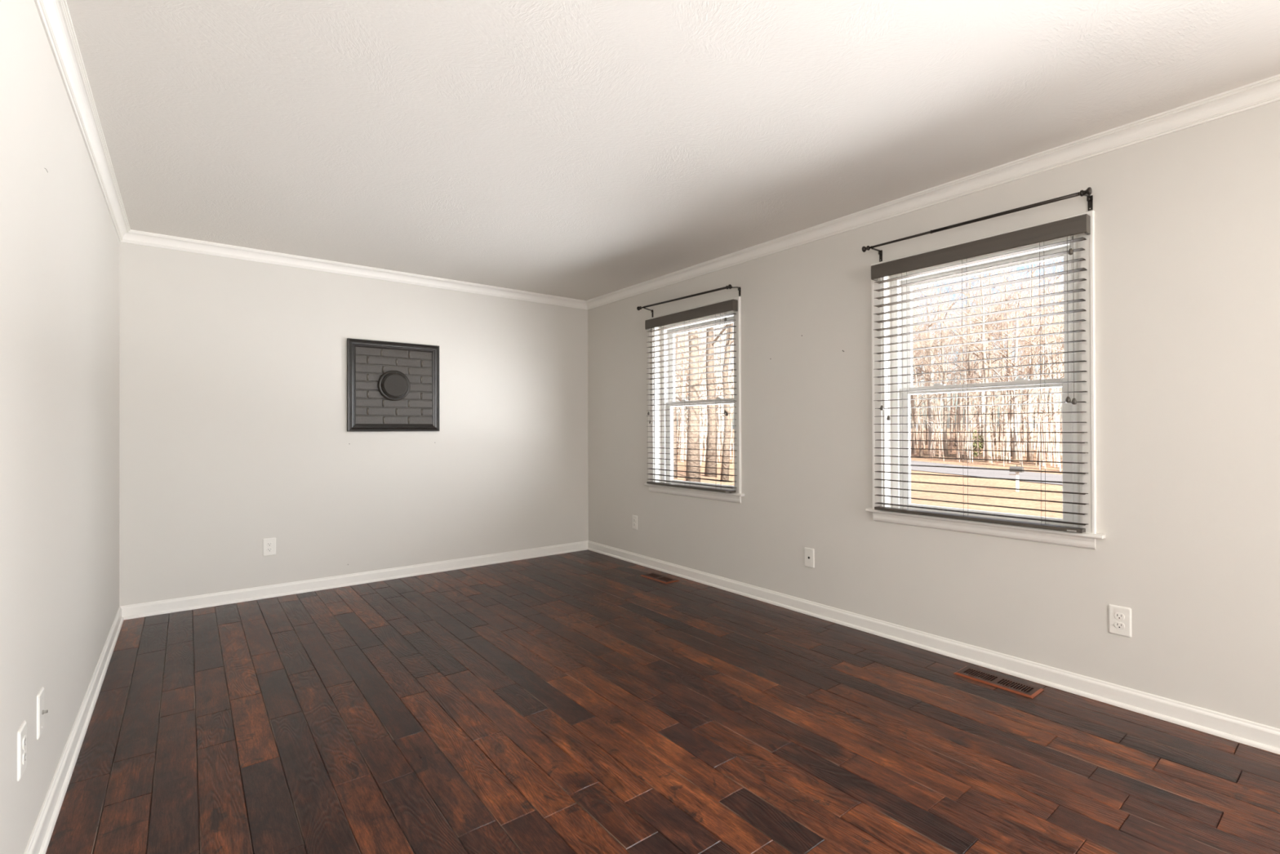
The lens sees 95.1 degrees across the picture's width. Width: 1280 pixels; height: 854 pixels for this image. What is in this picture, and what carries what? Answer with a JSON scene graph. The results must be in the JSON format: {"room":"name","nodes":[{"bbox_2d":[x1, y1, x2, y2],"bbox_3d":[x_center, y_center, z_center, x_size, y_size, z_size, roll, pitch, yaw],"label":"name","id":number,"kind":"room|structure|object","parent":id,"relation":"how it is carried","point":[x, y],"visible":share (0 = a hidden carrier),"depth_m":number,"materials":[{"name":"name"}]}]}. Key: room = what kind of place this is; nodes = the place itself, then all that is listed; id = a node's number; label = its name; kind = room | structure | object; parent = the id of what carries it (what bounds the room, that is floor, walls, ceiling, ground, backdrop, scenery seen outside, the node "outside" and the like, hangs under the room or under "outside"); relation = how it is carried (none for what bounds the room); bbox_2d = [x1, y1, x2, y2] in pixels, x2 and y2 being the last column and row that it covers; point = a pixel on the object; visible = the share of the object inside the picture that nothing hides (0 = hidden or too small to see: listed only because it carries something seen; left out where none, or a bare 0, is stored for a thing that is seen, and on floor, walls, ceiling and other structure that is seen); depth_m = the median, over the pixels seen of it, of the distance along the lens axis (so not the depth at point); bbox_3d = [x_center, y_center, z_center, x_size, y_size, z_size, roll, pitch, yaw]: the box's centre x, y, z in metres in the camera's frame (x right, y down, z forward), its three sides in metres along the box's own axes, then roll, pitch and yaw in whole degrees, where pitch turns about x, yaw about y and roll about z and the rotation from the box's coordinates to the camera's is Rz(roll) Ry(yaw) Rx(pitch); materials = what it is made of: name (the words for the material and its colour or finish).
{"room":"empty living room","nodes":[
{"label":"empty living room","id":0,"kind":"room"},
{"bbox_2d":[0,0,119,853],"bbox_3d":[-1.089,-0.020,0.763,0.121,2.510,7.240,0,0,-38],"label":"wall","id":1,"kind":"structure","parent":0,"point":[60,243],"depth_m":1.79,"materials":[{"name":"beige paint"}]},
{"bbox_2d":[17,720,26,781],"bbox_3d":[-1.572,0.823,1.491,0.008,0.124,0.080,0,0,-38],"label":"power outlet","id":2,"kind":"object","parent":1,"relation":"attached to","point":[22,732],"visible":1,"depth_m":1.48,"materials":[{"name":"white plastic"}]},
{"bbox_2d":[22,750,26,764],"bbox_3d":[-1.570,0.843,1.492,0.002,0.028,0.034,0,0,-38],"label":"receptacle","id":3,"kind":"object","parent":2,"relation":"attached to","point":[24,752],"depth_m":1.49,"materials":[{"name":"white plastic"}]},
{"bbox_2d":[22,734,26,749],"bbox_3d":[-1.571,0.804,1.493,0.002,0.028,0.034,0,0,-38],"label":"receptacle","id":4,"kind":"object","parent":2,"relation":"attached to","point":[24,735],"depth_m":1.49,"materials":[{"name":"white plastic"}]},
{"bbox_2d":[36,686,48,739],"bbox_3d":[-1.715,0.819,1.682,0.016,0.124,0.080,0,0,-38],"label":"cable plate","id":5,"kind":"object","parent":1,"relation":"attached to","point":[40,697],"visible":1,"depth_m":1.66,"materials":[{"name":"white plastic"}]},
{"bbox_2d":[23,606,124,853],"bbox_3d":[-2.118,1.153,2.208,0.022,0.085,3.683,0,0,-38],"label":"baseboard","id":6,"kind":"structure","parent":1,"relation":"attached to","point":[40,837],"depth_m":2.03,"materials":[{"name":"white paint"}]},
{"bbox_2d":[33,0,130,241],"bbox_3d":[-1.070,-1.217,0.881,0.054,0.074,7.090,0,0,-38],"label":"trim","id":7,"kind":"structure","parent":1,"relation":"attached to","point":[55,15],"depth_m":2.14,"materials":[{"name":"white paint"}]},
{"bbox_2d":[119,241,588,605],"bbox_3d":[-1.979,0.001,4.746,3.590,2.510,0.151,0,0,-38],"label":"wall","id":8,"kind":"structure","parent":0,"point":[233,435],"depth_m":4.32,"materials":[{"name":"beige paint"}]},
{"bbox_2d":[262,537,275,555],"bbox_3d":[-2.623,0.849,4.143,0.080,0.124,0.008,0,0,-38],"label":"power outlet","id":9,"kind":"object","parent":8,"relation":"attached to","point":[268,544],"visible":1,"depth_m":4.14,"materials":[{"name":"white plastic"}]},
{"bbox_2d":[119,540,587,619],"bbox_3d":[-1.876,1.163,4.710,3.470,0.085,0.022,0,0,-38],"label":"baseboard","id":10,"kind":"structure","parent":8,"relation":"attached to","point":[191,602],"depth_m":4.36,"materials":[{"name":"white paint"}]},
{"bbox_2d":[120,229,587,309],"bbox_3d":[-1.873,-1.198,4.708,3.470,0.074,0.054,0,0,-38],"label":"trim","id":11,"kind":"structure","parent":8,"relation":"attached to","point":[135,237],"depth_m":4.37,"materials":[{"name":"white paint"}]},
{"bbox_2d":[346,337,439,431],"bbox_3d":[-1.938,-0.320,4.646,0.698,0.709,0.064,0,0,-38],"label":"brick panel","id":12,"kind":"object","parent":8,"relation":"attached to","point":[392,386],"visible":1,"depth_m":4.63,"materials":[{"name":"grey brick"}]},
{"bbox_2d":[45,549,1279,853],"bbox_3d":[0.288,1.211,1.916,3.470,0.051,7.090,0,0,-38],"label":"floor","id":13,"kind":"structure","parent":0,"point":[577,702],"depth_m":2.23,"materials":[{"name":"brown wood"}]},
{"bbox_2d":[640,572,679,583],"bbox_3d":[0.155,1.194,4.636,0.137,0.008,0.320,0,0,-38],"label":"floor vent","id":14,"kind":"object","parent":13,"relation":"in","point":[655,576],"visible":1,"depth_m":4.61,"materials":[{"name":"brown wood"}]},
{"bbox_2d":[953,666,1044,698],"bbox_3d":[1.662,1.181,2.723,0.137,0.008,0.333,0,0,-38],"label":"floor vent","id":15,"kind":"object","parent":13,"relation":"in","point":[1005,683],"visible":1,"depth_m":2.70,"materials":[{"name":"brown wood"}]},
{"bbox_2d":[66,0,1279,300],"bbox_3d":[0.430,-1.344,2.044,4.090,0.180,7.390,0,0,-38],"label":"ceiling","id":16,"kind":"structure","parent":0,"point":[578,149],"depth_m":2.29,"materials":[{"name":"white paint"}]},
{"bbox_2d":[587,100,1279,728],"bbox_3d":[1.731,-0.018,3.042,0.191,2.510,7.390,0,0,-38],"label":"wall","id":17,"kind":"structure","parent":0,"point":[1187,221],"depth_m":2.56,"materials":[{"name":"beige paint"}]},
{"bbox_2d":[632,515,637,529],"bbox_3d":[-0.047,0.844,5.177,0.008,0.124,0.074,0,0,-38],"label":"power outlet","id":18,"kind":"object","parent":17,"relation":"attached to","point":[634,517],"visible":1,"depth_m":5.17,"materials":[{"name":"white plastic"}]},
{"bbox_2d":[636,284,741,317],"bbox_3d":[0.347,-0.983,4.587,0.106,0.094,1.090,0,0,-38],"label":"curtain rod","id":19,"kind":"object","parent":17,"relation":"attached to","point":[729,286],"visible":1,"depth_m":4.47,"materials":[{"name":"brown metal"}]},
{"bbox_2d":[644,296,744,502],"bbox_3d":[0.463,-0.191,4.644,0.234,1.477,1.102,0,0,-38],"label":"window","id":20,"kind":"structure","parent":17,"relation":"in","point":[735,497],"depth_m":4.90,"materials":[{"name":"white paint"}]},
{"bbox_2d":[644,299,737,493],"bbox_3d":[0.370,-0.215,4.561,0.067,1.380,1.004,0,0,-38],"label":"window blind","id":21,"kind":"object","parent":20,"relation":"attached to","point":[731,304],"visible":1,"depth_m":4.51,"materials":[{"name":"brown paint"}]},
{"bbox_2d":[804,546,814,568],"bbox_3d":[1.077,0.832,3.725,0.007,0.122,0.074,0,0,-38],"label":"jack plate","id":22,"kind":"object","parent":17,"relation":"attached to","point":[809,553],"visible":1,"depth_m":3.72,"materials":[{"name":"white plastic"}]},
{"bbox_2d":[586,74,1279,309],"bbox_3d":[1.631,-1.216,2.973,0.054,0.074,7.090,0,0,-38],"label":"trim","id":23,"kind":"structure","parent":17,"relation":"attached to","point":[1267,91],"depth_m":2.80,"materials":[{"name":"white paint"}]},
{"bbox_2d":[587,540,1279,754],"bbox_3d":[1.651,1.144,2.972,0.022,0.085,7.090,0,0,-38],"label":"baseboard","id":24,"kind":"structure","parent":17,"relation":"attached to","point":[1256,735],"depth_m":2.81,"materials":[{"name":"white paint"}]},
{"bbox_2d":[862,186,1093,262],"bbox_3d":[1.626,-0.989,2.936,0.106,0.084,1.064,0,0,-38],"label":"curtain rod","id":25,"kind":"object","parent":17,"relation":"attached to","point":[1088,191],"visible":1,"depth_m":2.77,"materials":[{"name":"brown metal"}]},
{"bbox_2d":[865,210,1105,549],"bbox_3d":[1.728,-0.202,3.010,0.234,1.477,1.102,0,0,-38],"label":"window","id":26,"kind":"structure","parent":17,"relation":"in","point":[1086,540],"depth_m":2.91,"materials":[{"name":"white paint"}]},
{"bbox_2d":[871,213,1090,533],"bbox_3d":[1.635,-0.227,2.927,0.067,1.380,1.004,0,0,-38],"label":"window blind","id":27,"kind":"object","parent":26,"relation":"attached to","point":[1081,224],"visible":1,"depth_m":2.83,"materials":[{"name":"brown paint"}]},
{"bbox_2d":[1108,604,1131,637],"bbox_3d":[2.037,0.823,2.485,0.008,0.124,0.078,0,0,-38],"label":"power outlet","id":28,"kind":"object","parent":17,"relation":"attached to","point":[1119,617],"visible":1,"depth_m":2.48,"materials":[{"name":"white plastic"}]},
{"bbox_2d":[1114,622,1124,629],"bbox_3d":[2.035,0.843,2.483,0.002,0.028,0.034,0,0,-38],"label":"receptacle","id":29,"kind":"object","parent":28,"relation":"attached to","point":[1117,625],"depth_m":2.48,"materials":[{"name":"white plastic"}]},
{"bbox_2d":[1114,612,1124,620],"bbox_3d":[2.035,0.804,2.483,0.002,0.028,0.034,0,0,-38],"label":"receptacle","id":30,"kind":"object","parent":28,"relation":"attached to","point":[1117,615],"depth_m":2.48,"materials":[{"name":"white plastic"}]},
{"label":"outside","id":31,"kind":"structure","parent":0,"visible":0},
{"bbox_2d":[673,428,1062,518],"bbox_3d":[68.394,2.250,192.062,336.674,3.386,540.000,0,0,-38],"label":"ground","id":32,"kind":"structure","parent":31,"point":[1055,496],"depth_m":31.36,"materials":[{"name":"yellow plant"}]},
{"bbox_2d":[673,333,677,478],"bbox_3d":[2.157,-8.333,30.272,10.658,22.709,11.563,0,0,38],"label":"bare tree","id":33,"kind":"object","parent":32,"relation":"on","point":[675,439],"visible":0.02,"depth_m":29.82,"materials":[{"name":"beige plant"}]},
{"bbox_2d":[685,329,700,482],"bbox_3d":[1.891,-9.502,23.150,10.761,24.445,15.005,0,0,-7],"label":"bare tree","id":34,"kind":"object","parent":32,"relation":"on","point":[693,442],"visible":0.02,"depth_m":23.69,"materials":[{"name":"beige plant"}]},
{"bbox_2d":[675,330,714,440],"bbox_3d":[5.889,-8.251,87.823,14.528,23.668,10.419,0,0,-5],"label":"bare tree","id":35,"kind":"object","parent":32,"relation":"on","point":[676,396],"visible":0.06,"depth_m":87.33,"materials":[{"name":"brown plant"}]},
{"bbox_2d":[675,337,718,437],"bbox_3d":[7.610,-6.970,93.700,9.735,20.742,10.562,0,0,-36],"label":"bare tree","id":36,"kind":"object","parent":32,"relation":"on","point":[688,337],"visible":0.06,"depth_m":94.03,"materials":[{"name":"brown plant"}]},
{"bbox_2d":[675,330,721,395],"bbox_3d":[6.436,-6.418,79.457,9.389,20.005,10.186,0,0,38],"label":"bare tree","id":37,"kind":"object","parent":32,"relation":"on","point":[698,331],"visible":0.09,"depth_m":79.70,"materials":[{"name":"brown plant"}]},
{"bbox_2d":[675,328,731,395],"bbox_3d":[5.908,-9.556,68.737,11.814,26.836,16.472,0,0,28],"label":"bare tree","id":38,"kind":"object","parent":32,"relation":"on","point":[686,383],"visible":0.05,"depth_m":67.52,"materials":[{"name":"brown plant"}]},
{"bbox_2d":[675,329,733,448],"bbox_3d":[7.038,-12.690,88.056,16.102,32.796,15.492,0,0,6],"label":"bare tree","id":39,"kind":"object","parent":32,"relation":"on","point":[683,394],"visible":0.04,"depth_m":86.08,"materials":[{"name":"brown plant"}]},
{"bbox_2d":[675,325,733,411],"bbox_3d":[5.782,-6.856,63.219,9.479,21.532,13.216,0,0,-22],"label":"bare tree","id":40,"kind":"object","parent":32,"relation":"on","point":[682,344],"visible":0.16,"depth_m":62.45,"materials":[{"name":"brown plant"}]},
{"bbox_2d":[675,325,733,415],"bbox_3d":[7.429,-5.693,64.014,10.309,19.255,9.761,0,0,-28],"label":"bare tree","id":41,"kind":"object","parent":32,"relation":"on","point":[730,385],"visible":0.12,"depth_m":64.57,"materials":[{"name":"beige plant"}]},
{"bbox_2d":[677,324,732,397],"bbox_3d":[8.966,-8.139,67.896,11.207,23.906,17.364,0,0,-15],"label":"bare tree","id":42,"kind":"object","parent":32,"relation":"on","point":[725,325],"visible":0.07,"depth_m":66.39,"materials":[{"name":"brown plant"}]},
{"bbox_2d":[676,324,733,448],"bbox_3d":[10.724,-10.935,82.131,12.782,29.036,17.822,0,0,35],"label":"bare tree","id":43,"kind":"object","parent":32,"relation":"on","point":[722,411],"visible":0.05,"depth_m":82.32,"materials":[{"name":"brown plant"}]},
{"bbox_2d":[677,331,733,430],"bbox_3d":[12.008,-9.496,95.197,15.681,25.547,11.246,0,0,-16],"label":"bare tree","id":44,"kind":"object","parent":32,"relation":"on","point":[714,331],"visible":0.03,"depth_m":94.86,"materials":[{"name":"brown plant"}]},
{"bbox_2d":[680,325,733,447],"bbox_3d":[11.120,-11.675,89.155,14.330,30.338,14.895,0,0,-38],"label":"bare tree","id":45,"kind":"object","parent":32,"relation":"on","point":[702,387],"visible":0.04,"depth_m":88.29,"materials":[{"name":"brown plant"}]},
{"bbox_2d":[686,324,733,373],"bbox_3d":[11.506,-11.113,76.725,14.436,29.403,13.889,0,0,-17],"label":"bare tree","id":46,"kind":"object","parent":32,"relation":"on","point":[722,325],"visible":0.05,"depth_m":78.19,"materials":[{"name":"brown plant"}]},
{"bbox_2d":[704,324,728,477],"bbox_3d":[3.100,-11.370,32.499,14.384,29.296,13.838,0,0,17],"label":"bare tree","id":47,"kind":"object","parent":32,"relation":"on","point":[712,430],"visible":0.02,"depth_m":33.64,"materials":[{"name":"beige plant"}]},
{"bbox_2d":[714,345,733,446],"bbox_3d":[13.598,-5.121,87.387,8.680,16.956,11.702,0,0,34],"label":"bare tree","id":48,"kind":"object","parent":32,"relation":"on","point":[731,441],"visible":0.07,"depth_m":86.87,"materials":[{"name":"beige plant"}]},
{"bbox_2d":[720,323,733,482],"bbox_3d":[2.940,-8.628,25.823,16.746,23.056,10.809,0,0,-19],"label":"bare tree","id":49,"kind":"object","parent":32,"relation":"on","point":[726,442],"visible":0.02,"depth_m":26.52,"materials":[{"name":"beige plant"}]},
{"bbox_2d":[675,305,1063,471],"bbox_3d":[22.828,-4.585,79.221,90.893,16.537,95.380,0,0,-38],"label":"trees","id":50,"kind":"object","parent":32,"relation":"on","point":[1042,415],"visible":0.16,"depth_m":54.85,"materials":[{"name":"plant"}]},
{"bbox_2d":[910,319,947,453],"bbox_3d":[30.050,-4.426,63.336,8.204,15.322,7.768,0,0,-8],"label":"bare tree","id":51,"kind":"object","parent":32,"relation":"on","point":[914,451],"visible":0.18,"depth_m":62.16,"materials":[{"name":"beige plant"}]},
{"bbox_2d":[910,327,951,445],"bbox_3d":[36.470,-5.249,75.445,8.253,15.986,9.012,0,0,13],"label":"bare tree","id":52,"kind":"object","parent":32,"relation":"on","point":[937,443],"visible":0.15,"depth_m":74.35,"materials":[{"name":"beige plant"}]},
{"bbox_2d":[912,287,952,383],"bbox_3d":[33.683,-9.515,75.906,13.758,24.820,14.660,0,0,28],"label":"bare tree","id":53,"kind":"object","parent":32,"relation":"on","point":[913,287],"visible":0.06,"depth_m":72.38,"materials":[{"name":"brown plant"}]},
{"bbox_2d":[912,281,954,444],"bbox_3d":[36.800,-10.106,77.119,13.173,25.785,13.335,0,0,24],"label":"bare tree","id":54,"kind":"object","parent":32,"relation":"on","point":[944,282],"visible":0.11,"depth_m":76.52,"materials":[{"name":"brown plant"}]},
{"bbox_2d":[912,286,959,372],"bbox_3d":[26.995,-7.851,61.632,11.458,22.503,10.561,0,0,-37],"label":"bare tree","id":55,"kind":"object","parent":32,"relation":"on","point":[920,286],"visible":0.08,"depth_m":60.73,"materials":[{"name":"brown plant"}]},
{"bbox_2d":[910,288,977,456],"bbox_3d":[27.922,-5.443,59.496,9.024,17.628,12.166,0,0,-41],"label":"bare tree","id":56,"kind":"object","parent":32,"relation":"on","point":[917,404],"visible":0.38,"depth_m":59.22,"materials":[{"name":"beige plant"}]},
{"bbox_2d":[911,283,982,453],"bbox_3d":[30.422,-7.362,62.772,9.873,21.060,15.296,0,0,-11],"label":"bare tree","id":57,"kind":"object","parent":32,"relation":"on","point":[912,395],"visible":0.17,"depth_m":63.59,"materials":[{"name":"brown plant"}]},
{"bbox_2d":[912,285,982,395],"bbox_3d":[31.897,-10.065,70.788,16.221,26.428,11.634,0,0,42],"label":"bare tree","id":58,"kind":"object","parent":32,"relation":"on","point":[924,286],"visible":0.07,"depth_m":68.82,"materials":[{"name":"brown plant"}]},
{"bbox_2d":[915,290,985,444],"bbox_3d":[38.934,-8.767,77.049,12.735,22.976,13.571,0,0,-12],"label":"bare tree","id":59,"kind":"object","parent":32,"relation":"on","point":[936,291],"visible":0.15,"depth_m":76.77,"materials":[{"name":"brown plant"}]},
{"bbox_2d":[912,275,992,456],"bbox_3d":[29.743,-7.964,58.004,11.515,22.615,10.614,0,0,-34],"label":"bare tree","id":60,"kind":"object","parent":32,"relation":"on","point":[945,408],"visible":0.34,"depth_m":58.00,"materials":[{"name":"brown plant"}]},
{"bbox_2d":[912,277,998,452],"bbox_3d":[32.398,-6.883,64.154,10.325,20.170,13.920,0,0,2],"label":"bare tree","id":61,"kind":"object","parent":32,"relation":"on","point":[939,369],"visible":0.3,"depth_m":63.42,"materials":[{"name":"beige plant"}]},
{"bbox_2d":[912,279,999,453],"bbox_3d":[31.668,-10.095,63.472,11.701,26.581,16.316,0,0,10],"label":"bare tree","id":62,"kind":"object","parent":32,"relation":"on","point":[930,409],"visible":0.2,"depth_m":62.61,"materials":[{"name":"brown plant"}]},
{"bbox_2d":[933,342,979,444],"bbox_3d":[41.315,-4.841,74.396,7.737,14.988,8.449,0,0,-1],"label":"bare tree","id":63,"kind":"object","parent":32,"relation":"on","point":[951,343],"visible":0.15,"depth_m":75.04,"materials":[{"name":"beige plant"}]},
{"bbox_2d":[915,287,1004,427],"bbox_3d":[34.198,-6.825,67.890,14.355,19.764,9.265,0,0,19],"label":"bare tree","id":64,"kind":"object","parent":32,"relation":"on","point":[921,287],"visible":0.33,"depth_m":67.80,"materials":[{"name":"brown plant"}]},
{"bbox_2d":[924,320,1007,445],"bbox_3d":[41.214,-6.252,73.805,10.212,18.116,9.352,0,0,30],"label":"bare tree","id":65,"kind":"object","parent":32,"relation":"on","point":[957,413],"visible":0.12,"depth_m":73.09,"materials":[{"name":"beige plant"}]},
{"bbox_2d":[914,273,1028,460],"bbox_3d":[31.165,-6.044,53.212,9.694,19.123,10.239,0,0,-27],"label":"bare tree","id":66,"kind":"object","parent":32,"relation":"on","point":[981,357],"visible":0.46,"depth_m":53.95,"materials":[{"name":"beige plant"}]},
{"bbox_2d":[915,270,1030,457],"bbox_3d":[31.754,-7.966,56.407,10.603,22.593,11.504,0,0,12],"label":"bare tree","id":67,"kind":"object","parent":32,"relation":"on","point":[969,321],"visible":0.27,"depth_m":55.90,"materials":[{"name":"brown plant"}]},
{"bbox_2d":[913,270,1034,462],"bbox_3d":[29.527,-9.343,50.990,13.104,25.736,12.078,0,0,-10],"label":"bare tree","id":68,"kind":"object","parent":32,"relation":"on","point":[987,435],"visible":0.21,"depth_m":50.81,"materials":[{"name":"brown plant"}]},
{"bbox_2d":[964,429,984,456],"bbox_3d":[32.785,1.651,57.252,2.086,2.864,1.261,0,0,17],"label":"bush","id":69,"kind":"object","parent":32,"relation":"on","point":[975,444],"visible":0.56,"depth_m":57.10,"materials":[{"name":"green plant"}]},
{"bbox_2d":[930,270,1020,447],"bbox_3d":[40.371,-10.694,71.769,14.081,27.228,13.911,0,0,41],"label":"bare tree","id":70,"kind":"object","parent":32,"relation":"on","point":[999,270],"visible":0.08,"depth_m":70.91,"materials":[{"name":"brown plant"}]},
{"bbox_2d":[913,266,1045,447],"bbox_3d":[40.412,-10.850,70.594,15.227,27.471,16.226,0,0,15],"label":"bare tree","id":71,"kind":"object","parent":32,"relation":"on","point":[983,410],"visible":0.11,"depth_m":69.32,"materials":[{"name":"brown plant"}]},
{"bbox_2d":[939,276,1028,440],"bbox_3d":[42.923,-8.033,73.074,12.710,21.518,11.928,0,0,-2],"label":"bare tree","id":72,"kind":"object","parent":32,"relation":"on","point":[980,419],"visible":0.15,"depth_m":72.44,"materials":[{"name":"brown plant"}]},
{"bbox_2d":[912,260,1063,460],"bbox_3d":[32.050,-9.896,50.859,12.517,26.700,19.393,0,0,-21],"label":"bare tree","id":73,"kind":"object","parent":32,"relation":"on","point":[1028,391],"visible":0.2,"depth_m":49.55,"materials":[{"name":"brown plant"}]},
{"bbox_2d":[945,290,1031,418],"bbox_3d":[38.813,-6.976,67.711,10.022,19.682,9.237,0,0,-11],"label":"bare tree","id":74,"kind":"object","parent":32,"relation":"on","point":[973,362],"visible":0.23,"depth_m":67.24,"materials":[{"name":"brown plant"}]},
{"bbox_2d":[916,259,1063,456],"bbox_3d":[36.877,-9.783,55.578,18.955,26.097,12.234,0,0,32],"label":"bare tree","id":75,"kind":"object","parent":32,"relation":"on","point":[1006,317],"visible":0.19,"depth_m":55.78,"materials":[{"name":"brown plant"}]},
{"bbox_2d":[918,265,1063,456],"bbox_3d":[33.459,-8.921,55.647,11.457,24.412,12.430,0,0,-11],"label":"bare tree","id":76,"kind":"object","parent":32,"relation":"on","point":[990,298],"visible":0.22,"depth_m":55.95,"materials":[{"name":"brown plant"}]},
{"bbox_2d":[950,328,1039,440],"bbox_3d":[47.755,-7.167,79.905,12.881,19.128,13.691,0,0,7],"label":"bare tree","id":77,"kind":"object","parent":32,"relation":"on","point":[992,413],"visible":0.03,"depth_m":79.44,"materials":[{"name":"beige plant"}]},
{"bbox_2d":[926,265,1064,369],"bbox_3d":[29.569,-7.672,42.282,16.371,22.539,10.566,0,0,21],"label":"bare tree","id":78,"kind":"object","parent":32,"relation":"on","point":[1060,307],"visible":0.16,"depth_m":42.59,"materials":[{"name":"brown plant"}]},
{"bbox_2d":[929,271,1063,455],"bbox_3d":[37.428,-8.877,57.361,11.398,24.313,17.659,0,0,-31],"label":"bare tree","id":79,"kind":"object","parent":32,"relation":"on","point":[1002,341],"visible":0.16,"depth_m":58.32,"materials":[{"name":"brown plant"}]},
{"bbox_2d":[949,303,1049,444],"bbox_3d":[44.722,-7.026,74.174,13.915,19.441,13.092,0,0,28],"label":"bare tree","id":80,"kind":"object","parent":32,"relation":"on","point":[1010,304],"visible":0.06,"depth_m":74.17,"materials":[{"name":"beige plant"}]},
{"bbox_2d":[937,258,1064,458],"bbox_3d":[34.712,-8.657,51.660,17.257,23.760,11.139,0,0,31],"label":"bare tree","id":81,"kind":"object","parent":32,"relation":"on","point":[1052,345],"visible":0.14,"depth_m":51.31,"materials":[{"name":"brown plant"}]},
{"bbox_2d":[946,268,1057,440],"bbox_3d":[48.376,-11.552,76.455,15.494,27.953,16.511,0,0,7],"label":"bare tree","id":82,"kind":"object","parent":32,"relation":"on","point":[1002,402],"visible":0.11,"depth_m":77.31,"materials":[{"name":"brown plant"}]},
{"bbox_2d":[944,263,1062,444],"bbox_3d":[40.030,-8.713,63.706,16.016,23.047,13.287,0,0,8],"label":"bare tree","id":83,"kind":"object","parent":32,"relation":"on","point":[1036,264],"visible":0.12,"depth_m":64.27,"materials":[{"name":"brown plant"}]},
{"bbox_2d":[949,261,1063,459],"bbox_3d":[32.815,-7.285,51.879,9.217,20.937,12.851,0,0,42],"label":"bare tree","id":84,"kind":"object","parent":32,"relation":"on","point":[1015,447],"visible":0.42,"depth_m":51.93,"materials":[{"name":"brown plant"}]},
{"bbox_2d":[1008,465,1023,491],"bbox_3d":[18.724,2.697,29.113,0.267,1.580,0.600,0,0,-38],"label":"mailbox","id":85,"kind":"object","parent":32,"relation":"on","point":[1015,467],"visible":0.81,"depth_m":29.03,"materials":[{"name":"white paint"}]},
{"bbox_2d":[976,295,1061,441],"bbox_3d":[40.575,-5.800,63.075,8.924,17.432,12.031,0,0,34],"label":"bare tree","id":86,"kind":"object","parent":32,"relation":"on","point":[1033,295],"visible":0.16,"depth_m":62.58,"materials":[{"name":"beige plant"}]},
{"bbox_2d":[977,258,1063,445],"bbox_3d":[48.613,-10.422,70.819,14.570,26.284,15.525,0,0,-39],"label":"bare tree","id":87,"kind":"object","parent":32,"relation":"on","point":[1059,259],"visible":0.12,"depth_m":71.12,"materials":[{"name":"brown plant"}]},
{"bbox_2d":[987,258,1063,464],"bbox_3d":[33.075,-6.836,47.568,10.476,20.573,9.655,0,0,-1],"label":"bare tree","id":88,"kind":"object","parent":32,"relation":"on","point":[1045,291],"visible":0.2,"depth_m":47.53,"materials":[{"name":"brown plant"}]},
{"bbox_2d":[988,266,1063,443],"bbox_3d":[49.774,-9.403,74.711,12.158,23.798,12.307,0,0,-14],"label":"bare tree","id":89,"kind":"object","parent":32,"relation":"on","point":[1024,392],"visible":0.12,"depth_m":74.42,"materials":[{"name":"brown plant"}]},
{"bbox_2d":[994,257,1063,332],"bbox_3d":[34.264,-8.547,43.028,11.300,24.103,17.507,0,0,2],"label":"bare tree","id":90,"kind":"object","parent":32,"relation":"on","point":[1060,258],"visible":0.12,"depth_m":47.30,"materials":[{"name":"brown plant"}]},
{"bbox_2d":[995,265,1064,391],"bbox_3d":[44.075,-7.437,60.994,13.964,20.736,14.842,0,0,-21],"label":"bare tree","id":91,"kind":"object","parent":32,"relation":"on","point":[1060,265],"visible":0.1,"depth_m":61.01,"materials":[{"name":"beige plant"}]},
{"bbox_2d":[1000,259,1063,453],"bbox_3d":[41.111,-7.875,56.927,11.140,21.878,10.268,0,0,45],"label":"bare tree","id":92,"kind":"object","parent":32,"relation":"on","point":[1059,364],"visible":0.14,"depth_m":57.22,"materials":[{"name":"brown plant"}]},
{"bbox_2d":[1000,287,1062,441],"bbox_3d":[53.666,-9.408,74.603,12.138,23.471,11.991,0,0,-32],"label":"bare tree","id":93,"kind":"object","parent":32,"relation":"on","point":[1052,408],"visible":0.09,"depth_m":75.26,"materials":[{"name":"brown plant"}]},
{"bbox_2d":[1004,266,1063,435],"bbox_3d":[47.191,-8.210,64.921,11.141,21.808,11.278,0,0,-15],"label":"bare tree","id":94,"kind":"object","parent":32,"relation":"on","point":[1058,266],"visible":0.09,"depth_m":64.68,"materials":[{"name":"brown plant"}]},
{"bbox_2d":[1009,263,1063,451],"bbox_3d":[42.260,-7.493,60.338,10.645,20.906,9.811,0,0,-26],"label":"bare tree","id":95,"kind":"object","parent":32,"relation":"on","point":[1046,426],"visible":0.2,"depth_m":60.14,"materials":[{"name":"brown plant"}]},
{"bbox_2d":[1009,260,1064,377],"bbox_3d":[37.238,-7.297,49.672,9.228,20.962,12.867,0,0,11],"label":"bare tree","id":96,"kind":"object","parent":32,"relation":"on","point":[1061,260],"visible":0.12,"depth_m":49.37,"materials":[{"name":"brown plant"}]},
{"bbox_2d":[1022,271,1063,339],"bbox_3d":[32.027,-6.713,41.402,14.835,20.424,9.575,0,0,-26],"label":"bare tree","id":97,"kind":"object","parent":32,"relation":"on","point":[1062,271],"visible":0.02,"depth_m":42.34,"materials":[{"name":"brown plant"}]},
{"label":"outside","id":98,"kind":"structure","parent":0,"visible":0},
{"bbox_2d":[677,437,1062,484],"bbox_3d":[17.396,2.425,74.793,90.490,1.988,177.000,0,0,-38],"label":"road","id":99,"kind":"structure","parent":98,"point":[971,472],"depth_m":41.75,"materials":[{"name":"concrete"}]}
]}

